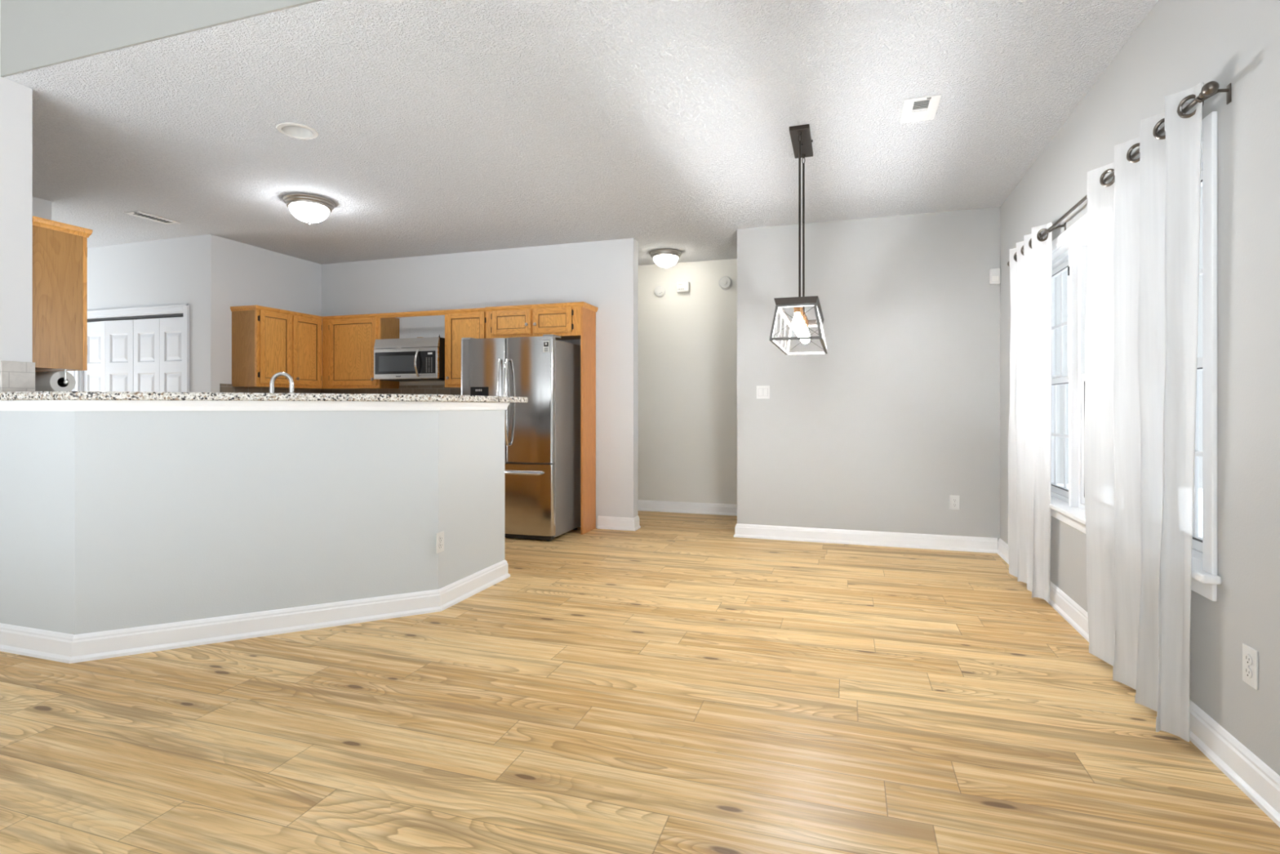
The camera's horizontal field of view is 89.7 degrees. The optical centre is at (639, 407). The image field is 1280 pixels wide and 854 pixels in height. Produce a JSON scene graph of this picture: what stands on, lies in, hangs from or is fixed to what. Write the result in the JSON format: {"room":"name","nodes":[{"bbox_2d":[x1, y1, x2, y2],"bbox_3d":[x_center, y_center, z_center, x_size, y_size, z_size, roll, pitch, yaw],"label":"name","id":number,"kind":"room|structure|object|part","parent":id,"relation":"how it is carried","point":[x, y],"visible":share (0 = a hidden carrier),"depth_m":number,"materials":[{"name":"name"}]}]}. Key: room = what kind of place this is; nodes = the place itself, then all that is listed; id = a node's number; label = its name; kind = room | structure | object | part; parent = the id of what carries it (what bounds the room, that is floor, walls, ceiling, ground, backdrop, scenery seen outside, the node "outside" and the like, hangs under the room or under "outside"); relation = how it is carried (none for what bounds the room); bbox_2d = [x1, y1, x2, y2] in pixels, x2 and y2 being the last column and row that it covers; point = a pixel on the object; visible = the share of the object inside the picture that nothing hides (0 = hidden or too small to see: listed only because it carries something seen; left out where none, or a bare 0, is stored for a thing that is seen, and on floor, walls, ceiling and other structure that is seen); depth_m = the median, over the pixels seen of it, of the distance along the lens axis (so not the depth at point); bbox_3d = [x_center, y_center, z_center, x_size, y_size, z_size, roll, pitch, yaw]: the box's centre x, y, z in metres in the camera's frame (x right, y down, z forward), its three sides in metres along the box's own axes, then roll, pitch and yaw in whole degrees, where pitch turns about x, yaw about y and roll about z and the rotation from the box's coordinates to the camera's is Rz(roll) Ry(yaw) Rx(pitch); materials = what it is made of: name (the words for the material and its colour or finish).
{"room":"empty dining room","nodes":[
{"label":"empty dining room","id":0,"kind":"room"},
{"bbox_2d":[32,196,51,220],"bbox_3d":[-4.793,-0.218,4.412,0.135,2.743,1.210,0,0,18],"label":"wall","id":1,"kind":"structure","parent":0,"point":[42,208],"depth_m":4.91,"materials":[{"name":"paint"}]},
{"bbox_2d":[66,235,199,392],"bbox_3d":[-5.540,-0.218,6.788,3.300,2.743,0.700,0,0,18],"label":"wall","id":2,"kind":"structure","parent":0,"point":[164,272],"depth_m":6.14,"materials":[{"name":"paint"}]},
{"bbox_2d":[83,320,133,391],"bbox_3d":[-5.265,0.143,6.354,0.697,1.990,0.080,0,0,18],"label":"door","id":3,"kind":"structure","parent":2,"relation":"in","point":[109,343],"depth_m":6.33,"materials":[{"name":"white paint"}]},
{"bbox_2d":[72,303,189,391],"bbox_3d":[-4.922,0.097,6.269,1.559,2.112,0.132,0,0,18],"label":"trim","id":4,"kind":"structure","parent":2,"relation":"attached to","point":[176,308],"depth_m":6.11,"materials":[{"name":"white paint"}]},
{"bbox_2d":[87,313,183,322],"bbox_3d":[-4.923,-0.873,6.265,1.409,0.022,0.040,0,0,18],"label":"closet track","id":5,"kind":"object","parent":2,"relation":"attached to","point":[172,314],"visible":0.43,"depth_m":6.24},
{"bbox_2d":[133,316,183,391],"bbox_3d":[-4.592,0.143,6.145,0.700,1.990,0.066,0,0,18],"label":"door","id":6,"kind":"structure","parent":2,"relation":"in","point":[157,343],"depth_m":6.15,"materials":[{"name":"white paint"}]},
{"bbox_2d":[0,0,322,400],"bbox_3d":[-3.101,-0.997,3.164,10.160,4.300,0.130,0,0,18],"label":"wall","id":7,"kind":"structure","parent":0,"point":[36,34],"depth_m":3.04,"materials":[{"name":"paint"}]},
{"bbox_2d":[0,360,35,391],"bbox_3d":[-3.047,-0.148,3.152,0.011,0.152,0.135,0,0,18],"label":"tile","id":8,"kind":"structure","parent":7,"relation":"attached to","point":[15,376],"depth_m":3.15,"materials":[{"name":"tile"}]},
{"bbox_2d":[32,216,92,371],"bbox_3d":[-3.276,-0.577,3.450,0.616,0.757,0.302,0,0,18],"label":"upper cabinet","id":9,"kind":"object","parent":7,"relation":"attached to","point":[60,250],"visible":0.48,"depth_m":3.33,"materials":[{"name":"brown wood"}]},
{"bbox_3d":[-3.282,-0.933,3.433,0.616,0.044,0.264,0,0,18],"label":"crown moulding","id":10,"kind":"part","parent":9,"relation":"part of","materials":[{"name":"brown wood"}]},
{"bbox_2d":[57,369,69,384],"bbox_3d":[-3.136,-0.159,3.405,0.307,0.078,0.024,0,0,18],"label":"paper towel holder","id":11,"kind":"object","parent":9,"relation":"attached to","point":[65,381],"visible":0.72,"depth_m":3.36,"materials":[{"name":"metal"}]},
{"bbox_2d":[35,370,75,391],"bbox_3d":[-3.142,-0.132,3.406,0.255,0.118,0.118,0,0,18],"label":"paper towel roll","id":12,"kind":"object","parent":11,"relation":"hanging from","point":[44,380],"visible":0.58,"depth_m":3.35,"materials":[{"name":"paper"}]},
{"bbox_3d":[-3.003,-0.163,3.362,0.010,0.070,0.011,0,0,18],"label":"arm","id":13,"kind":"part","parent":11,"relation":"part of","materials":[{"name":"metal"}]},
{"bbox_2d":[0,409,504,634],"bbox_3d":[-1.889,0.560,3.552,2.508,1.186,0.582,0,0,-31],"label":"wall","id":14,"kind":"structure","parent":0,"point":[110,520],"depth_m":3.21,"materials":[{"name":"paint"}]},
{"bbox_2d":[0,400,509,410],"bbox_3d":[-1.854,-0.008,3.526,2.558,0.049,0.603,0,0,-33],"label":"trim","id":15,"kind":"structure","parent":14,"relation":"attached to","point":[20,405],"depth_m":3.20,"materials":[{"name":"white paint"}]},
{"bbox_2d":[0,559,510,663],"bbox_3d":[-2.194,1.093,3.502,3.095,0.120,0.836,0,0,-22],"label":"baseboard","id":16,"kind":"structure","parent":14,"relation":"attached to","point":[69,648],"depth_m":3.19,"materials":[{"name":"white paint"}]},
{"bbox_2d":[0,391,527,402],"bbox_3d":[-1.837,-0.053,3.655,2.757,0.039,0.904,0,0,-35],"label":"countertop","id":17,"kind":"structure","parent":14,"relation":"on","point":[43,395],"depth_m":3.18,"materials":[{"name":"stone"}]},
{"bbox_2d":[435,530,444,553],"bbox_3d":[-1.138,0.768,3.669,0.010,0.116,0.072,0,0,18],"label":"wall outlet","id":18,"kind":"object","parent":14,"relation":"attached to","point":[439,535],"visible":1,"depth_m":3.66,"materials":[{"name":"white plastic"}]},
{"bbox_2d":[199,234,321,392],"bbox_3d":[-3.809,-0.218,6.553,0.140,2.743,1.310,0,0,18],"label":"wall","id":19,"kind":"structure","parent":0,"point":[232,273],"depth_m":6.12,"materials":[{"name":"paint"}]},
{"bbox_2d":[219,383,321,393],"bbox_3d":[-3.725,0.011,6.569,0.010,0.465,1.211,0,0,18],"label":"tile","id":20,"kind":"structure","parent":19,"relation":"attached to","point":[224,388],"depth_m":6.37,"materials":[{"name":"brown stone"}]},
{"bbox_2d":[230,305,322,388],"bbox_3d":[-3.589,-0.575,6.423,0.357,0.757,0.810,0,0,18],"label":"upper cabinet","id":21,"kind":"object","parent":19,"relation":"attached to","point":[267,341],"visible":0.87,"depth_m":6.20,"materials":[{"name":"brown wood"}]},
{"bbox_3d":[-3.520,-0.571,6.210,0.006,0.593,0.258,0,0,18],"label":"door","id":22,"kind":"part","parent":21,"relation":"part of","materials":[{"name":"brown wood"}]},
{"bbox_3d":[-3.516,-0.889,6.209,0.018,0.052,0.250,0,0,18],"label":"rail","id":23,"kind":"part","parent":21,"relation":"part of","materials":[{"name":"brown wood"}]},
{"bbox_3d":[-3.516,-0.253,6.209,0.018,0.052,0.250,0,0,18],"label":"rail","id":24,"kind":"part","parent":21,"relation":"part of","materials":[{"name":"brown wood"}]},
{"bbox_3d":[-3.608,-0.931,6.422,0.319,0.044,0.795,0,0,18],"label":"crown moulding","id":25,"kind":"part","parent":21,"relation":"part of","materials":[{"name":"brown wood"}]},
{"bbox_3d":[-3.476,-0.570,6.396,0.020,0.747,0.794,0,0,18],"label":"frame","id":26,"kind":"part","parent":21,"relation":"part of","materials":[{"name":"brown wood"}]},
{"bbox_3d":[-3.403,-0.571,6.573,0.006,0.593,0.258,0,0,18],"label":"door","id":27,"kind":"part","parent":21,"relation":"part of","materials":[{"name":"brown wood"}]},
{"bbox_3d":[-3.399,-0.889,6.572,0.018,0.052,0.250,0,0,18],"label":"rail","id":28,"kind":"part","parent":21,"relation":"part of","materials":[{"name":"brown wood"}]},
{"bbox_3d":[-3.399,-0.253,6.572,0.018,0.052,0.250,0,0,18],"label":"rail","id":29,"kind":"part","parent":21,"relation":"part of","materials":[{"name":"brown wood"}]},
{"bbox_2d":[4,0,1158,265],"bbox_3d":[-2.363,-1.619,5.430,10.180,0.060,4.865,0,0,18],"label":"ceiling","id":30,"kind":"structure","parent":0,"point":[442,126],"depth_m":3.49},
{"bbox_2d":[124,210,181,224],"bbox_3d":[-4.078,-1.583,5.389,0.170,0.012,0.350,0,0,18],"label":"ceiling vent","id":31,"kind":"object","parent":30,"relation":"in","point":[139,214],"visible":1,"depth_m":5.38,"materials":[{"name":"white metal"}]},
{"bbox_2d":[275,122,318,139],"bbox_3d":[-1.968,-1.637,3.699,0.216,0.108,0.216,0,0,18],"label":"recessed light","id":32,"kind":"object","parent":30,"relation":"in","point":[297,131],"visible":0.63,"depth_m":3.74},
{"bbox_2d":[282,193,335,224],"bbox_3d":[-2.541,-1.496,4.943,0.360,0.188,0.360,0,0,18],"label":"ceiling light","id":33,"kind":"object","parent":30,"relation":"attached to","point":[306,207],"visible":1,"depth_m":4.84,"materials":[{"name":"white glass"}]},
{"bbox_2d":[649,248,681,269],"bbox_3d":[0.264,-1.502,6.595,0.331,0.175,0.331,0,0,18],"label":"ceiling light","id":34,"kind":"object","parent":30,"relation":"attached to","point":[665,258],"visible":1,"depth_m":6.50,"materials":[{"name":"white glass"}]},
{"bbox_2d":[768,124,827,355],"bbox_3d":[0.963,-0.972,3.829,0.270,1.235,0.996,0,0,18],"label":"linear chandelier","id":35,"kind":"object","parent":30,"relation":"hanging from","point":[800,135],"visible":1,"depth_m":3.66,"materials":[{"name":"brown metal"}]},
{"bbox_2d":[791,306,803,331],"bbox_3d":[0.856,-0.490,3.496,0.060,0.154,0.060,0,0,18],"label":"bulb","id":36,"kind":"object","parent":35,"relation":"attached to","point":[796,325],"depth_m":3.48,"materials":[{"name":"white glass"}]},
{"bbox_3d":[0.963,-0.449,3.829,0.270,0.189,0.996,0,0,18],"label":"cage frame","id":37,"kind":"part","parent":35,"relation":"part of","materials":[{"name":"grey metal"}]},
{"bbox_3d":[0.963,-0.562,3.829,0.226,0.035,0.948,0,0,18],"label":"frame","id":38,"kind":"part","parent":35,"relation":"part of","materials":[{"name":"brown metal"}]},
{"bbox_2d":[794,307,804,334],"bbox_3d":[0.909,-0.490,3.662,0.060,0.154,0.060,0,0,18],"label":"bulb","id":39,"kind":"object","parent":35,"relation":"attached to","point":[799,332],"depth_m":3.65,"materials":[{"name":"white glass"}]},
{"bbox_3d":[0.910,-1.048,3.665,0.012,0.933,0.012,0,0,18],"label":"rod","id":40,"kind":"part","parent":35,"relation":"part of","materials":[{"name":"brown metal"}]},
{"bbox_2d":[796,311,806,337],"bbox_3d":[0.963,-0.490,3.829,0.060,0.154,0.060,0,0,18],"label":"bulb","id":41,"kind":"object","parent":35,"relation":"attached to","point":[804,334],"depth_m":3.81,"materials":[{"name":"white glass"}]},
{"bbox_3d":[1.015,-1.048,3.993,0.012,0.933,0.012,0,0,18],"label":"rod","id":42,"kind":"part","parent":35,"relation":"part of","materials":[{"name":"brown metal"}]},
{"bbox_2d":[800,315,808,340],"bbox_3d":[1.016,-0.490,3.996,0.060,0.154,0.060,0,0,18],"label":"bulb","id":43,"kind":"object","parent":35,"relation":"attached to","point":[805,322],"depth_m":3.98,"materials":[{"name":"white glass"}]},
{"bbox_2d":[800,319,809,343],"bbox_3d":[1.070,-0.490,4.162,0.060,0.154,0.060,0,0,18],"label":"bulb","id":44,"kind":"object","parent":35,"relation":"attached to","point":[807,340],"depth_m":4.15,"materials":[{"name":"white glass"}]},
{"bbox_2d":[900,94,941,124],"bbox_3d":[1.491,-1.583,3.428,0.175,0.012,0.290,0,0,18],"label":"ceiling vent","id":45,"kind":"object","parent":30,"relation":"in","point":[925,108],"visible":1,"depth_m":3.41,"materials":[{"name":"white metal"}]},
{"bbox_2d":[0,511,1279,853],"bbox_3d":[-2.603,1.204,4.685,10.180,0.100,6.430,0,0,18],"label":"floor","id":46,"kind":"structure","parent":0,"point":[676,683],"depth_m":2.32,"materials":[{"name":"brown wood"}]},
{"bbox_2d":[461,333,580,541],"bbox_3d":[-1.092,0.264,5.909,0.912,1.780,0.756,0,0,18],"label":"refrigerator","id":47,"kind":"object","parent":46,"relation":"on","point":[542,433],"visible":0.63,"depth_m":5.59,"materials":[{"name":"metal"}]},
{"bbox_3d":[-1.393,-0.067,5.722,0.453,1.084,0.075,0,0,18],"label":"door","id":48,"kind":"part","parent":47,"relation":"part of","materials":[{"name":"metal"}]},
{"bbox_3d":[-1.232,-0.044,5.596,0.025,0.760,0.074,0,0,18],"label":"handle","id":49,"kind":"part","parent":47,"relation":"part of","materials":[{"name":"metal"}]},
{"bbox_3d":[-1.160,-0.044,5.573,0.025,0.760,0.074,0,0,18],"label":"handle","id":50,"kind":"part","parent":47,"relation":"part of","materials":[{"name":"metal"}]},
{"bbox_3d":[-1.194,0.566,5.591,0.737,0.025,0.072,0,0,18],"label":"handle","id":51,"kind":"part","parent":47,"relation":"part of","materials":[{"name":"metal"}]},
{"bbox_3d":[-1.174,0.796,5.652,0.912,0.610,0.075,0,0,18],"label":"freezer drawer","id":52,"kind":"part","parent":47,"relation":"part of","materials":[{"name":"metal"}]},
{"bbox_3d":[-0.956,-0.067,5.582,0.453,1.084,0.075,0,0,18],"label":"door","id":53,"kind":"part","parent":47,"relation":"part of","materials":[{"name":"metal"}]},
{"bbox_3d":[-0.802,-0.538,5.497,0.044,0.040,0.002,0,0,18],"label":"sticker panel","id":54,"kind":"part","parent":47,"relation":"part of","materials":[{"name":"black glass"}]},
{"bbox_2d":[484,302,598,534],"bbox_3d":[-0.942,0.099,6.114,1.012,2.105,0.392,0,0,18],"label":"upper cabinet","id":55,"kind":"object","parent":46,"relation":"on","point":[572,320],"visible":0.97,"depth_m":5.95,"materials":[{"name":"brown wood"}]},
{"bbox_3d":[-1.208,-0.798,6.043,0.312,0.131,0.006,0,0,18],"label":"door","id":56,"kind":"part","parent":55,"relation":"part of","materials":[{"name":"brown wood"}]},
{"bbox_3d":[-1.210,-0.885,6.039,0.304,0.052,0.018,0,0,18],"label":"rail","id":57,"kind":"part","parent":55,"relation":"part of","materials":[{"name":"brown wood"}]},
{"bbox_3d":[-1.210,-0.711,6.039,0.304,0.052,0.018,0,0,18],"label":"rail","id":58,"kind":"part","parent":55,"relation":"part of","materials":[{"name":"brown wood"}]},
{"bbox_3d":[-1.000,-0.799,5.992,0.976,0.289,0.020,0,0,18],"label":"frame","id":59,"kind":"part","parent":55,"relation":"part of","materials":[{"name":"brown wood"}]},
{"bbox_3d":[-0.937,-0.931,6.131,1.012,0.044,0.354,0,0,18],"label":"crown moulding","id":60,"kind":"part","parent":55,"relation":"part of","materials":[{"name":"brown wood"}]},
{"bbox_3d":[-0.805,-0.885,5.909,0.279,0.052,0.018,0,0,18],"label":"rail","id":61,"kind":"part","parent":55,"relation":"part of","materials":[{"name":"brown wood"}]},
{"bbox_3d":[-0.805,-0.711,5.909,0.279,0.052,0.018,0,0,18],"label":"rail","id":62,"kind":"part","parent":55,"relation":"part of","materials":[{"name":"brown wood"}]},
{"bbox_3d":[-0.803,-0.798,5.913,0.287,0.131,0.006,0,0,18],"label":"door","id":63,"kind":"part","parent":55,"relation":"part of","materials":[{"name":"brown wood"}]},
{"bbox_3d":[-0.479,0.104,5.984,0.020,2.094,0.322,0,0,18],"label":"panel","id":64,"kind":"part","parent":55,"relation":"part of","materials":[{"name":"orange wood"}]},
{"bbox_3d":[-2.841,0.718,4.073,3.200,0.871,1.740,0,0,18],"label":"base cabinet","id":65,"kind":"object","parent":46,"relation":"on","visible":0},
{"bbox_3d":[-2.839,0.262,4.070,3.206,0.038,1.746,0,0,18],"label":"countertop","id":66,"kind":"structure","parent":65,"relation":"on","visible":0},
{"bbox_2d":[269,372,294,393],"bbox_3d":[-2.049,0.020,3.663,0.146,0.447,0.116,0,0,-22],"label":"faucet","id":67,"kind":"object","parent":66,"relation":"on","point":[276,375],"visible":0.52,"depth_m":3.68,"materials":[{"name":"metal"}]},
{"bbox_2d":[321,207,999,541],"bbox_3d":[-0.322,-0.218,6.195,7.000,2.743,0.140,0,0,18],"label":"wall","id":68,"kind":"structure","parent":0,"point":[900,416],"depth_m":5.50,"materials":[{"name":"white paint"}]},
{"bbox_2d":[322,313,399,389],"bbox_3d":[-2.959,-0.575,6.780,0.730,0.757,0.357,0,0,18],"label":"upper cabinet","id":69,"kind":"object","parent":68,"relation":"attached to","point":[348,340],"visible":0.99,"depth_m":6.66,"materials":[{"name":"brown wood"}]},
{"bbox_3d":[-2.992,-0.931,6.650,0.714,0.044,0.016,0,0,18],"label":"crown moulding","id":70,"kind":"part","parent":69,"relation":"part of","materials":[{"name":"brown wood"}]},
{"bbox_3d":[-2.963,-0.571,6.644,0.499,0.593,0.006,0,0,18],"label":"door","id":71,"kind":"part","parent":69,"relation":"part of","materials":[{"name":"brown wood"}]},
{"bbox_3d":[-2.965,-0.889,6.639,0.491,0.052,0.018,0,0,18],"label":"rail","id":72,"kind":"part","parent":69,"relation":"part of","materials":[{"name":"brown wood"}]},
{"bbox_3d":[-2.965,-0.253,6.639,0.491,0.052,0.018,0,0,18],"label":"rail","id":73,"kind":"part","parent":69,"relation":"part of","materials":[{"name":"brown wood"}]},
{"bbox_2d":[378,310,444,318],"bbox_3d":[-2.283,-0.931,6.432,0.770,0.045,0.035,0,0,18],"label":"valance","id":74,"kind":"object","parent":69,"relation":"attached to","point":[433,313],"visible":1,"depth_m":6.42,"materials":[{"name":"brown wood"}]},
{"bbox_2d":[321,385,461,395],"bbox_3d":[-2.415,0.006,6.789,2.350,0.475,0.009,0,0,18],"label":"tile","id":75,"kind":"structure","parent":68,"relation":"attached to","point":[403,389],"depth_m":6.80,"materials":[{"name":"brown stone"}]},
{"bbox_2d":[373,334,444,381],"bbox_3d":[-2.261,-0.493,6.496,0.747,0.441,0.468,0,0,18],"label":"microwave","id":76,"kind":"object","parent":68,"relation":"attached to","point":[419,358],"visible":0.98,"depth_m":6.33,"materials":[{"name":"silver metal"}]},
{"bbox_3d":[-2.315,-0.440,6.330,0.709,0.218,0.005,0,0,18],"label":"glass","id":77,"kind":"part","parent":76,"relation":"part of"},
{"bbox_3d":[-2.309,-0.432,6.347,0.747,0.304,0.036,0,0,18],"label":"door","id":78,"kind":"part","parent":76,"relation":"part of","materials":[{"name":"metal"}]},
{"bbox_3d":[-2.171,-0.434,6.257,0.025,0.272,0.066,0,0,18],"label":"handle","id":79,"kind":"part","parent":76,"relation":"part of","materials":[{"name":"metal"}]},
{"bbox_2d":[444,307,485,387],"bbox_3d":[-1.649,-0.575,6.359,0.483,0.757,0.357,0,0,18],"label":"upper cabinet","id":80,"kind":"object","parent":68,"relation":"attached to","point":[464,322],"visible":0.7,"depth_m":6.25,"materials":[{"name":"brown wood"}]},
{"bbox_3d":[-1.690,-0.253,6.230,0.319,0.052,0.018,0,0,18],"label":"rail","id":81,"kind":"part","parent":80,"relation":"part of","materials":[{"name":"brown wood"}]},
{"bbox_3d":[-1.690,-0.889,6.230,0.319,0.052,0.018,0,0,18],"label":"rail","id":82,"kind":"part","parent":80,"relation":"part of","materials":[{"name":"brown wood"}]},
{"bbox_3d":[-1.689,-0.931,6.232,0.483,0.044,0.016,0,0,18],"label":"crown moulding","id":83,"kind":"part","parent":80,"relation":"part of","materials":[{"name":"brown wood"}]},
{"bbox_3d":[-1.688,-0.571,6.234,0.327,0.593,0.006,0,0,18],"label":"door","id":84,"kind":"part","parent":80,"relation":"part of","materials":[{"name":"brown wood"}]},
{"bbox_2d":[596,515,640,530],"bbox_3d":[-0.201,1.095,6.142,0.382,0.118,0.167,0,0,18],"label":"baseboard","id":85,"kind":"structure","parent":68,"relation":"attached to","point":[603,522],"depth_m":6.08,"materials":[{"name":"white paint"}]},
{"bbox_2d":[756,385,769,399],"bbox_3d":[1.083,-0.134,5.663,0.116,0.116,0.014,0,0,18],"label":"light switch","id":86,"kind":"object","parent":68,"relation":"attached to","point":[762,391],"visible":1,"depth_m":5.66,"materials":[{"name":"white plastic"}]},
{"bbox_2d":[733,523,997,553],"bbox_3d":[1.856,1.095,5.481,2.097,0.118,0.167,0,0,18],"label":"baseboard","id":87,"kind":"structure","parent":68,"relation":"attached to","point":[902,540],"depth_m":5.38,"materials":[{"name":"white paint"}]},
{"bbox_2d":[949,495,959,510],"bbox_3d":[2.542,0.768,5.197,0.072,0.116,0.010,0,0,18],"label":"wall outlet","id":88,"kind":"object","parent":68,"relation":"attached to","point":[953,500],"visible":1,"depth_m":5.20,"materials":[{"name":"white plastic"}]},
{"bbox_2d":[989,267,1000,284],"bbox_3d":[2.808,-1.036,5.090,0.074,0.124,0.047,0,0,18],"label":"sensor","id":89,"kind":"object","parent":68,"relation":"attached to","point":[994,273],"visible":1,"depth_m":5.07,"materials":[{"name":"white plastic"}]},
{"bbox_2d":[638,258,737,504],"bbox_3d":[0.589,-0.218,7.068,5.800,2.743,0.100,0,0,18],"label":"wall","id":90,"kind":"structure","parent":0,"point":[687,342],"depth_m":7.04,"materials":[{"name":"paint"}]},
{"bbox_2d":[654,285,666,297],"bbox_3d":[0.220,-1.286,7.113,0.124,0.124,0.041,0,0,18],"label":"smoke detector","id":91,"kind":"object","parent":90,"relation":"attached to","point":[660,291],"visible":1,"depth_m":7.10,"materials":[{"name":"white plastic"}]},
{"bbox_2d":[676,281,689,293],"bbox_3d":[0.471,-1.312,7.027,0.136,0.116,0.051,0,0,18],"label":"door chime","id":92,"kind":"object","parent":90,"relation":"attached to","point":[682,286],"visible":1,"depth_m":7.01,"materials":[{"name":"white plastic"}]},
{"bbox_2d":[638,499,737,515],"bbox_3d":[0.550,1.095,7.014,5.560,0.118,0.027,0,0,18],"label":"baseboard","id":93,"kind":"structure","parent":90,"relation":"attached to","point":[643,505],"depth_m":7.02,"materials":[{"name":"white paint"}]},
{"bbox_2d":[718,275,733,289],"bbox_3d":[0.912,-1.333,6.881,0.150,0.150,0.060,0,0,18],"label":"fire alarm","id":94,"kind":"object","parent":90,"relation":"attached to","point":[725,282],"visible":1,"depth_m":6.87,"materials":[{"name":"white plastic"}]},
{"bbox_2d":[1000,0,1279,775],"bbox_3d":[1.746,-0.997,1.414,0.140,4.300,9.960,0,0,18],"label":"wall","id":95,"kind":"structure","parent":0,"point":[1180,46],"depth_m":2.04,"materials":[{"name":"light gray paint"}]},
{"bbox_2d":[1051,249,1068,502],"bbox_3d":[2.569,-0.179,3.912,0.090,1.465,0.713,0,0,18],"label":"window","id":96,"kind":"structure","parent":95,"relation":"in","point":[1060,264],"depth_m":3.99,"materials":[{"name":"white plastic"}]},
{"bbox_3d":[2.590,-0.511,3.905,0.030,0.740,0.643,0,0,18],"label":"sash","id":97,"kind":"part","parent":96,"relation":"part of","materials":[{"name":"white plastic"}]},
{"bbox_3d":[2.557,0.171,3.915,0.030,0.705,0.643,0,0,18],"label":"sash","id":98,"kind":"part","parent":96,"relation":"part of","materials":[{"name":"white plastic"}]},
{"bbox_2d":[1067,266,1069,378],"bbox_3d":[2.367,-0.467,3.551,0.010,0.620,0.010,0,0,18],"label":"blind wand","id":99,"kind":"object","parent":95,"relation":"hanging from","point":[1068,267],"visible":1,"depth_m":3.55,"materials":[{"name":"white plastic"}]},
{"bbox_2d":[1068,242,1078,506],"bbox_3d":[2.442,-0.179,3.559,0.115,1.465,0.036,0,0,18],"label":"trim","id":100,"kind":"structure","parent":95,"relation":"attached to","point":[1073,247],"depth_m":3.55,"materials":[{"name":"white paint"}]},
{"bbox_2d":[1078,235,1088,510],"bbox_3d":[2.340,-0.179,3.198,0.090,1.465,0.714,0,0,18],"label":"window","id":101,"kind":"structure","parent":95,"relation":"in","point":[1082,244],"depth_m":3.51,"materials":[{"name":"white plastic"}]},
{"bbox_3d":[2.328,0.171,3.202,0.030,0.705,0.644,0,0,18],"label":"sash","id":102,"kind":"part","parent":101,"relation":"part of","materials":[{"name":"white plastic"}]},
{"bbox_2d":[1007,80,1231,266],"bbox_3d":[2.203,-0.997,3.228,0.098,0.060,2.625,0,0,18],"label":"curtain rod","id":103,"kind":"object","parent":95,"relation":"attached to","point":[1209,89],"visible":0.66,"depth_m":2.11,"materials":[{"name":"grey metal"}]},
{"bbox_2d":[1008,222,1052,600],"bbox_3d":[2.436,0.038,4.046,0.098,2.186,0.784,0,0,18],"label":"sheer curtain","id":104,"kind":"object","parent":103,"relation":"hanging from","point":[1029,431],"visible":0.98,"depth_m":3.92,"materials":[{"name":"white fabric"}]},
{"bbox_3d":[2.176,-0.997,3.236,0.017,0.017,2.477,0,0,18],"label":"rod","id":105,"kind":"part","parent":103,"relation":"part of","materials":[{"name":"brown metal"}]},
{"bbox_2d":[1084,82,1204,742],"bbox_3d":[1.967,0.038,2.585,0.112,2.186,1.037,0,0,18],"label":"sheer curtain","id":106,"kind":"object","parent":103,"relation":"hanging from","point":[1141,323],"visible":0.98,"depth_m":2.38,"materials":[{"name":"white fabric"}]},
{"bbox_2d":[1051,111,1217,574],"bbox_3d":[2.272,-0.210,3.219,0.071,1.527,2.344,0,0,18],"label":"window trim","id":107,"kind":"structure","parent":95,"relation":"in","point":[1077,232],"depth_m":2.12,"materials":[{"name":"white paint"}]},
{"bbox_2d":[1048,495,1221,601],"bbox_3d":[2.263,0.594,3.223,0.122,0.089,2.390,0,0,18],"label":"sill","id":108,"kind":"structure","parent":95,"relation":"attached to","point":[1203,583],"depth_m":2.31,"materials":[{"name":"white paint"}]},
{"bbox_2d":[996,537,1279,826],"bbox_3d":[1.524,1.095,0.997,0.027,0.118,8.630,0,0,18],"label":"baseboard","id":109,"kind":"structure","parent":95,"relation":"attached to","point":[1254,777],"depth_m":2.05,"materials":[{"name":"white paint"}]},
{"bbox_2d":[1191,154,1202,560],"bbox_3d":[2.111,-0.179,2.484,0.090,1.465,0.713,0,0,18],"label":"window","id":110,"kind":"structure","parent":95,"relation":"in","point":[1197,548],"depth_m":2.39,"materials":[{"name":"white plastic"}]},
{"bbox_3d":[2.099,0.171,2.488,0.030,0.705,0.643,0,0,18],"label":"sash","id":111,"kind":"part","parent":110,"relation":"part of","materials":[{"name":"white plastic"}]},
{"bbox_3d":[2.131,-0.511,2.478,0.030,0.740,0.643,0,0,18],"label":"sash","id":112,"kind":"part","parent":110,"relation":"part of","materials":[{"name":"white plastic"}]},
{"bbox_2d":[1242,643,1257,689],"bbox_3d":[1.835,0.778,1.937,0.010,0.116,0.072,0,0,18],"label":"wall outlet","id":113,"kind":"object","parent":95,"relation":"attached to","point":[1250,655],"visible":1,"depth_m":1.93,"materials":[{"name":"white plastic"}]},
{"bbox_2d":[1244,653,1252,665],"bbox_3d":[1.833,0.759,1.938,0.003,0.033,0.033,0,0,18],"label":"receptacle","id":114,"kind":"object","parent":113,"relation":"attached to","point":[1248,657],"depth_m":1.93,"materials":[{"name":"white plastic"}]},
{"bbox_2d":[1244,666,1252,678],"bbox_3d":[1.833,0.798,1.938,0.003,0.033,0.033,0,0,18],"label":"receptacle","id":115,"kind":"object","parent":113,"relation":"attached to","point":[1248,669],"depth_m":1.93,"materials":[{"name":"white plastic"}]},
{"label":"outside","id":116,"kind":"structure","parent":0,"visible":0},
{"bbox_2d":[1057,484,1202,537],"bbox_3d":[8.841,1.704,2.413,12.640,0.100,22.000,0,0,18],"label":"ground","id":117,"kind":"structure","parent":116,"point":[1200,490],"depth_m":10.30,"materials":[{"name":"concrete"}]}
]}

